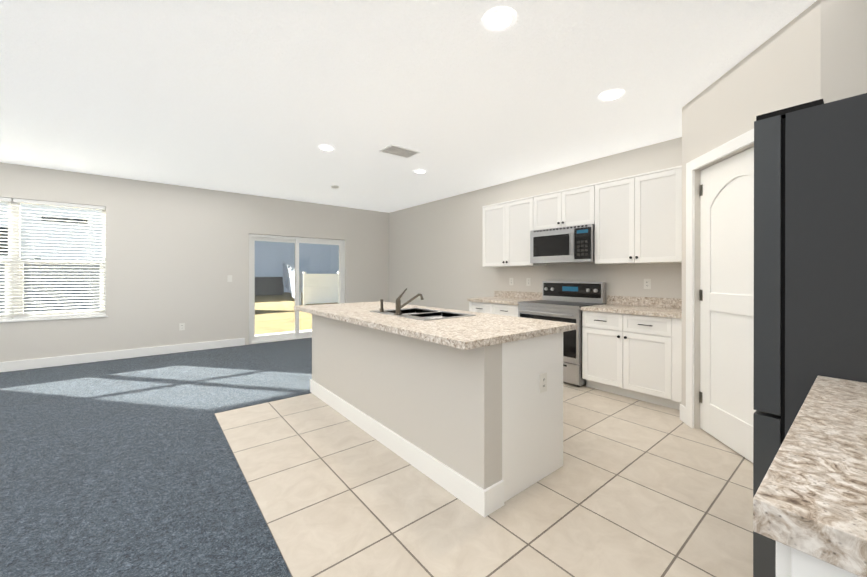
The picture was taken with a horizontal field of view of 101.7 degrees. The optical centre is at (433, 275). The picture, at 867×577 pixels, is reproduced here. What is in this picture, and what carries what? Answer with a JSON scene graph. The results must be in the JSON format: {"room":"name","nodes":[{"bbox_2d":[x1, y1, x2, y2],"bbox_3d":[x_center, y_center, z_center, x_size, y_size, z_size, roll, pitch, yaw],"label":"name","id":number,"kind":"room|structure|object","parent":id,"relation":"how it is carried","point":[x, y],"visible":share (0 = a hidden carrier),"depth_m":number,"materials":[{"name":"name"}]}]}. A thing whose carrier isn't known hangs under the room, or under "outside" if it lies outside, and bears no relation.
{"room":"kitchen","nodes":[
{"label":"kitchen","id":0,"kind":"room"},
{"bbox_2d":[0,338,311,576],"bbox_3d":[-1.403,1.294,1.599,9.000,0.064,10.000,0,0,-39],"label":"floor carpet","id":1,"kind":"object","parent":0,"point":[127,467],"visible":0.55,"depth_m":2.33,"materials":[{"name":"carpet"}]},
{"bbox_2d":[0,162,388,361],"bbox_3d":[-4.592,-0.112,5.544,9.300,2.740,0.150,0,0,-39],"label":"wall","id":2,"kind":"structure","parent":0,"point":[176,255],"depth_m":5.75,"materials":[{"name":"white paint"}]},
{"bbox_2d":[0,201,105,317],"bbox_3d":[-5.628,-0.220,4.742,1.816,1.616,0.055,0,0,-39],"label":"window","id":3,"kind":"structure","parent":2,"relation":"in","point":[17,223],"depth_m":4.80,"materials":[{"name":"white plastic"}]},
{"bbox_2d":[0,197,104,319],"bbox_3d":[-5.584,-0.226,4.687,1.796,1.600,0.056,0,0,-39],"label":"window blinds","id":4,"kind":"object","parent":3,"relation":"attached to","point":[15,200],"visible":1,"depth_m":4.91,"materials":[{"name":"white plastic"}]},
{"bbox_2d":[0,314,107,322],"bbox_3d":[-5.581,0.593,4.685,1.860,0.030,0.092,0,0,-39],"label":"window sill","id":5,"kind":"structure","parent":2,"relation":"attached to","point":[46,318],"depth_m":4.89,"materials":[{"name":"white wood"}]},
{"bbox_2d":[0,338,244,371],"bbox_3d":[-4.540,1.189,5.482,9.000,0.131,0.016,0,0,-39],"label":"baseboard","id":6,"kind":"structure","parent":2,"relation":"attached to","point":[8,366],"depth_m":5.27,"materials":[{"name":"white wood"}]},
{"bbox_2d":[179,323,184,330],"bbox_3d":[-4.137,0.838,5.810,0.072,0.116,0.008,0,0,-39],"label":"outlet","id":7,"kind":"object","parent":2,"relation":"attached to","point":[181,326],"visible":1,"depth_m":5.80,"materials":[{"name":"white plastic"}]},
{"bbox_2d":[227,275,231,281],"bbox_3d":[-3.599,0.047,6.241,0.072,0.116,0.012,0,0,-39],"label":"light switch","id":8,"kind":"object","parent":2,"relation":"attached to","point":[229,278],"visible":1,"depth_m":6.24,"materials":[{"name":"white plastic"}]},
{"bbox_2d":[249,234,344,343],"bbox_3d":[-2.681,0.241,7.090,1.879,2.026,0.117,0,0,-39],"label":"sliding door","id":9,"kind":"structure","parent":2,"relation":"in","point":[253,338],"depth_m":6.97,"materials":[{"name":"white plastic"}]},
{"bbox_2d":[0,0,816,212],"bbox_3d":[-1.403,-1.524,1.593,9.300,0.100,10.300,0,0,-39],"label":"ceiling","id":10,"kind":"structure","parent":0,"point":[265,98],"depth_m":2.75,"materials":[{"name":"white paint"}]},
{"bbox_2d":[318,145,334,150],"bbox_3d":[-1.232,-1.474,4.071,0.196,0.010,0.196,0,0,-39],"label":"recessed light","id":11,"kind":"object","parent":10,"relation":"in","point":[326,147],"visible":1,"depth_m":4.05,"materials":[{"name":"white"}]},
{"bbox_2d":[379,144,419,157],"bbox_3d":[-0.401,-1.471,4.189,0.400,0.016,0.260,0,0,-39],"label":"ceiling vent","id":12,"kind":"object","parent":10,"relation":"in","point":[395,150],"visible":1,"depth_m":4.16,"materials":[{"name":"white metal"}]},
{"bbox_2d":[413,169,426,173],"bbox_3d":[-0.188,-1.476,4.991,0.196,0.010,0.196,0,0,-39],"label":"recessed light","id":13,"kind":"object","parent":10,"relation":"in","point":[420,171],"visible":0.98,"depth_m":4.97,"materials":[{"name":"white"}]},
{"bbox_2d":[482,6,516,31],"bbox_3d":[0.379,-1.470,2.030,0.196,0.010,0.196,0,0,-39],"label":"recessed light","id":14,"kind":"object","parent":10,"relation":"in","point":[500,19],"visible":1,"depth_m":2.02,"materials":[{"name":"white glass"}]},
{"bbox_2d":[598,89,624,101],"bbox_3d":[1.451,-1.472,2.883,0.196,0.010,0.196,0,0,-39],"label":"recessed light","id":15,"kind":"object","parent":10,"relation":"in","point":[610,95],"visible":1,"depth_m":2.87,"materials":[{"name":"white"}]},
{"bbox_2d":[214,382,752,576],"bbox_3d":[1.613,1.295,1.888,3.945,0.060,6.660,0,0,-39],"label":"floor","id":16,"kind":"structure","parent":0,"point":[631,487],"depth_m":1.96,"materials":[{"name":"beige tile"}]},
{"bbox_2d":[310,316,562,517],"bbox_3d":[-0.219,0.813,3.100,0.821,0.900,2.562,0,0,-39],"label":"kitchen island","id":17,"kind":"object","parent":16,"relation":"on","point":[457,404],"depth_m":2.19,"materials":[{"name":"white paint"}]},
{"bbox_2d":[294,301,576,351],"bbox_3d":[-0.259,0.341,3.093,1.060,0.044,2.630,0,0,-39],"label":"island countertop","id":18,"kind":"structure","parent":17,"relation":"on","point":[484,330],"depth_m":2.32,"materials":[{"name":"beige stone"}]},
{"bbox_2d":[378,300,385,311],"bbox_3d":[-0.452,0.260,3.085,0.037,0.110,0.038,0,0,-39],"label":"soap dispenser","id":19,"kind":"object","parent":18,"relation":"on","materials":[{"name":"silver metal"}]},
{"bbox_2d":[394,288,425,315],"bbox_3d":[-0.200,0.208,2.954,0.291,0.214,0.064,0,0,-39],"label":"faucet","id":20,"kind":"object","parent":18,"relation":"on","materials":[{"name":"silver metal"}]},
{"bbox_2d":[370,308,477,319],"bbox_3d":[-0.115,0.414,3.023,0.525,0.198,0.820,0,0,-39],"label":"sink","id":21,"kind":"object","parent":18,"relation":"in","point":[414,313],"depth_m":3.08,"materials":[{"name":"silver metal"}]},
{"bbox_2d":[539,372,546,392],"bbox_3d":[0.684,0.665,2.197,0.072,0.116,0.008,0,0,-39],"label":"outlet","id":22,"kind":"object","parent":17,"relation":"attached to","point":[542,382],"visible":1,"depth_m":2.19,"materials":[{"name":"white plastic"}]},
{"bbox_2d":[467,290,541,316],"bbox_3d":[1.057,0.749,5.193,0.652,1.020,0.958,0,0,-39],"label":"base cabinet","id":23,"kind":"object","parent":16,"relation":"on","point":[503,303],"visible":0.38,"depth_m":5.14,"materials":[{"name":"white wood"}]},
{"bbox_2d":[518,281,605,386],"bbox_3d":[1.587,0.668,4.456,0.697,1.185,0.842,0,0,-39],"label":"range","id":24,"kind":"object","parent":16,"relation":"on","point":[563,301],"visible":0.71,"depth_m":4.30,"materials":[{"name":"silver metal"}]},
{"bbox_2d":[581,295,681,409],"bbox_3d":[2.207,0.751,3.769,0.652,1.020,0.995,0,0,-39],"label":"base cabinet","id":25,"kind":"object","parent":16,"relation":"on","point":[631,346],"visible":0.94,"depth_m":3.58,"materials":[{"name":"white wood"}]},
{"bbox_2d":[753,376,866,576],"bbox_3d":[1.112,0.753,0.614,1.055,1.030,0.698,0,0,-39],"label":"base cabinet","id":26,"kind":"object","parent":16,"relation":"on","point":[810,508],"visible":1,"depth_m":0.56,"materials":[{"name":"white stone"}]},
{"bbox_2d":[753,93,866,576],"bbox_3d":[1.821,0.330,1.306,0.910,1.872,0.817,0,0,-39],"label":"refrigerator","id":27,"kind":"object","parent":16,"relation":"on","point":[810,242],"visible":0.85,"depth_m":1.23,"materials":[{"name":"black metal"}]},
{"bbox_2d":[389,137,681,310],"bbox_3d":[2.203,-0.110,4.413,0.150,2.740,10.150,0,0,-39],"label":"wall","id":28,"kind":"structure","parent":0,"point":[435,254],"depth_m":5.99,"materials":[{"name":"white paint"}]},
{"bbox_2d":[482,196,546,266],"bbox_3d":[1.189,-0.617,5.283,0.328,0.950,0.939,0,0,-39],"label":"upper cabinet","id":29,"kind":"object","parent":28,"relation":"attached to","point":[507,226],"depth_m":5.14,"materials":[{"name":"white wood"}]},
{"bbox_2d":[526,278,530,285],"bbox_3d":[1.415,0.088,5.261,0.008,0.116,0.072,0,0,-39],"label":"outlet","id":30,"kind":"object","parent":28,"relation":"attached to","point":[528,281],"visible":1,"depth_m":5.26,"materials":[{"name":"white plastic"}]},
{"bbox_2d":[534,183,593,229],"bbox_3d":[1.752,-0.851,4.587,0.328,0.478,0.848,0,0,-39],"label":"upper cabinet","id":31,"kind":"object","parent":28,"relation":"attached to","point":[574,206],"depth_m":4.44,"materials":[{"name":"white wood"}]},
{"bbox_2d":[530,224,594,263],"bbox_3d":[1.706,-0.389,4.550,0.447,0.438,0.838,0,0,-39],"label":"microwave","id":32,"kind":"object","parent":31,"relation":"attached to","point":[571,244],"visible":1,"depth_m":4.39,"materials":[{"name":"silver metal"}]},
{"bbox_2d":[644,279,650,288],"bbox_3d":[2.427,0.091,4.009,0.008,0.116,0.072,0,0,-39],"label":"outlet","id":33,"kind":"object","parent":28,"relation":"attached to","point":[647,283],"visible":1,"depth_m":4.00,"materials":[{"name":"white plastic"}]},
{"bbox_2d":[594,165,681,264],"bbox_3d":[2.295,-0.614,3.914,0.328,0.950,0.877,0,0,-39],"label":"upper cabinet","id":34,"kind":"object","parent":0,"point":[636,219],"depth_m":3.77,"materials":[{"name":"white wood"}]},
{"bbox_2d":[682,0,866,428],"bbox_3d":[2.647,-0.106,2.438,1.640,2.740,1.620,0,0,-39],"label":"wall","id":35,"kind":"structure","parent":0,"point":[816,50],"depth_m":2.17,"materials":[{"name":"white paint"}]},
{"bbox_2d":[680,404,685,422],"bbox_3d":[2.107,1.196,2.491,0.014,0.135,1.237,0,0,6],"label":"baseboard","id":36,"kind":"structure","parent":35,"relation":"attached to","point":[683,413],"depth_m":3.06,"materials":[{"name":"white wood"}]},
{"bbox_2d":[686,128,755,462],"bbox_3d":[2.147,0.154,2.512,0.106,2.220,0.987,0,0,6],"label":"pantry door","id":37,"kind":"structure","parent":35,"relation":"in","point":[726,300],"depth_m":2.64,"materials":[{"name":"white wood"}]},
{"label":"outside","id":38,"kind":"structure","parent":0,"visible":0},
{"bbox_2d":[255,292,338,334],"bbox_3d":[-15.231,1.558,25.877,80.000,0.320,44.850,0,0,-39],"label":"ground","id":39,"kind":"structure","parent":38,"point":[285,320],"depth_m":12.69,"materials":[{"name":"yellow soil"}]},
{"bbox_2d":[0,256,338,314],"bbox_3d":[-12.646,0.163,18.299,26.660,2.500,9.874,0,0,-39],"label":"fence","id":40,"kind":"object","parent":39,"relation":"on","point":[334,284],"depth_m":12.34,"materials":[{"name":"white plastic"}]},
{"bbox_2d":[0,202,338,291],"bbox_3d":[-30.516,-2.184,21.717,61.000,7.180,10.100,0,0,-39],"label":"house","id":41,"kind":"structure","parent":39,"relation":"on","point":[285,254],"depth_m":22.33,"materials":[{"name":"blue"}]},
{"bbox_2d":[255,277,283,295],"bbox_3d":[-14.844,0.738,23.328,9.400,1.330,0.300,0,0,-39],"label":"wall","id":42,"kind":"structure","parent":39,"relation":"on","point":[274,282],"depth_m":25.54,"materials":[{"name":"grey"}]},
{"bbox_2d":[255,329,311,343],"bbox_3d":[-2.990,1.359,7.677,4.730,0.150,1.149,0,0,-39],"label":"patio","id":43,"kind":"structure","parent":39,"relation":"on","point":[283,333],"depth_m":7.87,"materials":[{"name":"grey concrete"}]}
]}

